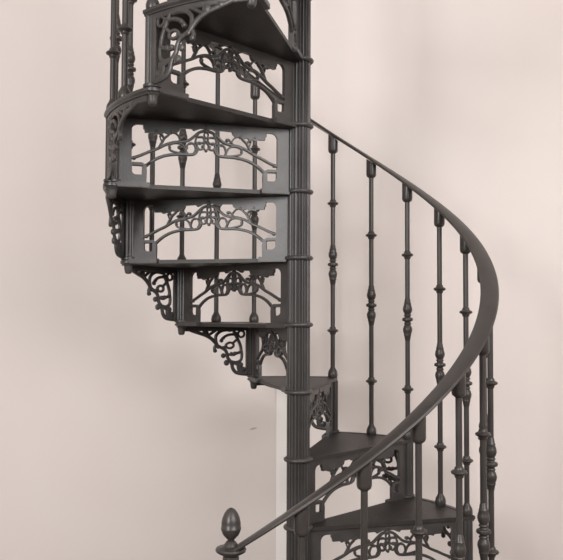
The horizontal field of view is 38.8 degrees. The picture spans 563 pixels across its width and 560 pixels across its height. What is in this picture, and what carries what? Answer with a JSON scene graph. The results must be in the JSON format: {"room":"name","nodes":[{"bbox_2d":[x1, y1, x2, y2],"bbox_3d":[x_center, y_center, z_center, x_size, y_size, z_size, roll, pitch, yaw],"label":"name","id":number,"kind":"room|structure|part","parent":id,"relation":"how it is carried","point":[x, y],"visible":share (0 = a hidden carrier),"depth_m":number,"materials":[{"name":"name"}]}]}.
{"room":"stairwell","nodes":[
{"label":"stairwell","id":0,"kind":"room"},
{"bbox_2d":[0,0,562,559],"bbox_3d":[0.077,-0.136,3.560,8.600,4.200,0.120,0,-2,1],"label":"wall","id":1,"kind":"structure","parent":0,"point":[124,435],"depth_m":3.50,"materials":[{"name":"paint"}]},
{"bbox_2d":[276,389,278,559],"bbox_3d":[-0.018,1.150,3.443,0.012,1.420,0.012,0,-2,1],"label":"trim","id":2,"kind":"structure","parent":1,"relation":"attached to","point":[277,410],"depth_m":3.45,"materials":[{"name":"white paint"}]},
{"bbox_2d":[279,390,286,559],"bbox_3d":[0.045,1.150,3.436,0.112,1.420,0.022,0,-2,1],"label":"trim","id":3,"kind":"structure","parent":1,"relation":"attached to","point":[282,396],"depth_m":3.44,"materials":[{"name":"white paint"}]},
{"bbox_3d":[0.008,1.794,0.635,8.400,0.100,5.566,0,-2,1],"label":"floor","id":4,"kind":"structure","parent":0,"visible":0},
{"bbox_2d":[103,0,498,559],"bbox_3d":[0.055,-0.222,2.537,1.221,4.110,1.221,-2,-3,36],"label":"spiral staircase","id":5,"kind":"structure","parent":4,"relation":"on","point":[247,27],"depth_m":2.51,"materials":[{"name":"metal"}]},
{"bbox_3d":[-0.503,-0.517,2.383,0.037,0.040,0.038,1,-2,-16],"label":"knob","id":6,"kind":"part","parent":5,"relation":"part of","materials":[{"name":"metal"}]},
{"bbox_3d":[-0.502,-0.384,2.378,0.040,0.202,0.040,2,-3,-33],"label":"corner post","id":7,"kind":"part","parent":5,"relation":"part of","materials":[{"name":"metal"}]},
{"bbox_3d":[-0.529,-0.274,2.527,0.047,0.020,0.334,0,-2,-1],"label":"edge moulding","id":8,"kind":"part","parent":5,"relation":"part of","materials":[{"name":"paint"}]},
{"bbox_3d":[-0.441,-0.523,2.243,0.037,0.040,0.038,2,-3,-32],"label":"knob","id":9,"kind":"part","parent":5,"relation":"part of","materials":[{"name":"metal"}]},
{"bbox_3d":[-0.443,-0.495,2.244,0.047,0.020,0.334,2,-3,-31],"label":"edge moulding","id":10,"kind":"part","parent":5,"relation":"part of","materials":[{"name":"paint"}]},
{"bbox_3d":[-0.510,-0.162,2.672,0.040,0.202,0.040,0,-2,-3],"label":"corner post","id":11,"kind":"part","parent":5,"relation":"part of","materials":[{"name":"metal"}]},
{"bbox_3d":[-0.456,-0.051,2.814,0.047,0.020,0.334,-1,-3,29],"label":"edge moulding","id":12,"kind":"part","parent":5,"relation":"part of","materials":[{"name":"paint"}]},
{"bbox_3d":[-0.343,-0.737,2.133,0.038,0.040,0.037,-2,-3,43],"label":"knob","id":13,"kind":"part","parent":5,"relation":"part of","materials":[{"name":"metal"}]},
{"bbox_3d":[-0.342,-0.604,2.129,0.040,0.202,0.040,-1,-3,26],"label":"corner post","id":14,"kind":"part","parent":5,"relation":"part of","materials":[{"name":"metal"}]},
{"bbox_3d":[-0.222,-0.713,2.043,0.334,0.020,0.047,-1,-3,28],"label":"edge moulding","id":15,"kind":"part","parent":5,"relation":"part of","materials":[{"name":"paint"}]},
{"bbox_3d":[-0.365,0.059,2.929,0.040,0.202,0.040,-1,-3,27],"label":"corner post","id":16,"kind":"part","parent":5,"relation":"part of","materials":[{"name":"metal"}]},
{"bbox_3d":[-0.366,-0.074,2.936,0.037,0.040,0.038,-2,-3,44],"label":"knob","id":17,"kind":"part","parent":5,"relation":"part of","materials":[{"name":"metal"}]},
{"bbox_3d":[-0.236,-0.385,2.457,0.550,0.204,0.017,1,-2,-16],"label":"riser panel","id":18,"kind":"part","parent":5,"relation":"part of","materials":[{"name":"paint"}]},
{"bbox_3d":[-0.241,-0.169,2.607,0.550,0.204,0.017,0,-2,14],"label":"riser panel","id":19,"kind":"part","parent":5,"relation":"part of","materials":[{"name":"paint"}]},
{"bbox_3d":[-0.247,0.141,3.023,0.038,0.040,0.037,2,-3,-31],"label":"knob","id":20,"kind":"part","parent":5,"relation":"part of","materials":[{"name":"metal"}]},
{"bbox_3d":[-0.152,-0.600,2.330,0.017,0.204,0.550,-2,-3,43],"label":"riser panel","id":21,"kind":"part","parent":5,"relation":"part of","materials":[{"name":"paint"}]},
{"bbox_3d":[-0.125,1.230,1.919,0.080,1.132,0.080,0,-2,1],"label":"newel post","id":22,"kind":"part","parent":5,"relation":"part of","materials":[{"name":"metal"}]},
{"bbox_3d":[-0.165,0.047,2.737,0.550,0.204,0.017,-2,-3,44],"label":"riser panel","id":23,"kind":"part","parent":5,"relation":"part of","materials":[{"name":"paint"}]},
{"bbox_3d":[-0.106,0.277,3.076,0.040,0.202,0.040,0,-2,12],"label":"corner post","id":24,"kind":"part","parent":5,"relation":"part of","materials":[{"name":"metal"}]},
{"bbox_3d":[-0.106,0.144,3.084,0.038,0.040,0.037,1,-2,-16],"label":"knob","id":25,"kind":"part","parent":5,"relation":"part of","materials":[{"name":"metal"}]},
{"bbox_3d":[-0.030,0.261,2.810,0.017,0.204,0.550,1,-2,-16],"label":"riser panel","id":26,"kind":"part","parent":5,"relation":"part of","materials":[{"name":"paint"}]},
{"bbox_3d":[-0.011,-0.813,2.264,0.017,0.204,0.550,0,-2,13],"label":"riser panel","id":27,"kind":"part","parent":5,"relation":"part of","materials":[{"name":"paint"}]},
{"bbox_3d":[0.048,0.383,3.097,0.334,0.020,0.047,0,-2,-1],"label":"edge moulding","id":28,"kind":"part","parent":5,"relation":"part of","materials":[{"name":"paint"}]},
{"bbox_3d":[0.128,0.471,2.804,0.017,0.204,0.550,0,-2,14],"label":"riser panel","id":29,"kind":"part","parent":5,"relation":"part of","materials":[{"name":"paint"}]},
{"bbox_3d":[0.196,0.488,3.072,0.040,0.202,0.040,-2,-3,42],"label":"corner post","id":30,"kind":"part","parent":5,"relation":"part of","materials":[{"name":"metal"}]},
{"bbox_3d":[0.197,0.355,3.079,0.038,0.040,0.037,0,-2,14],"label":"knob","id":31,"kind":"part","parent":5,"relation":"part of","materials":[{"name":"metal"}]},
{"bbox_3d":[0.265,0.678,2.717,0.017,0.204,0.550,-2,-3,44],"label":"riser panel","id":32,"kind":"part","parent":5,"relation":"part of","materials":[{"name":"paint"}]},
{"bbox_3d":[0.339,0.563,3.014,0.038,0.040,0.037,-1,-3,29],"label":"knob","id":33,"kind":"part","parent":5,"relation":"part of","materials":[{"name":"metal"}]},
{"bbox_3d":[0.342,0.590,3.012,0.334,0.020,0.047,-1,-3,30],"label":"edge moulding","id":34,"kind":"part","parent":5,"relation":"part of","materials":[{"name":"paint"}]},
{"bbox_3d":[0.345,0.883,2.572,0.550,0.204,0.017,1,-2,-15],"label":"riser panel","id":35,"kind":"part","parent":5,"relation":"part of","materials":[{"name":"paint"}]},
{"bbox_3d":[0.461,0.559,2.921,0.038,0.040,0.037,-2,-3,44],"label":"knob","id":36,"kind":"part","parent":5,"relation":"part of","materials":[{"name":"metal"}]},
{"bbox_3d":[0.459,0.692,2.914,0.040,0.202,0.040,1,-2,-17],"label":"corner post","id":37,"kind":"part","parent":5,"relation":"part of","materials":[{"name":"metal"}]},
{"bbox_3d":[0.555,0.765,2.792,0.037,0.040,0.038,2,-3,-30],"label":"knob","id":38,"kind":"part","parent":5,"relation":"part of","materials":[{"name":"metal"}]},
{"bbox_3d":[0.557,0.792,2.789,0.047,0.020,0.334,2,-3,-30],"label":"edge moulding","id":39,"kind":"part","parent":5,"relation":"part of","materials":[{"name":"paint"}]},
{"bbox_3d":[0.612,0.892,2.645,0.040,0.202,0.040,2,-3,-32],"label":"corner post","id":40,"kind":"part","parent":5,"relation":"part of","materials":[{"name":"metal"}]},
{"bbox_3d":[0.615,0.759,2.651,0.037,0.040,0.038,1,-2,-15],"label":"knob","id":41,"kind":"part","parent":5,"relation":"part of","materials":[{"name":"metal"}]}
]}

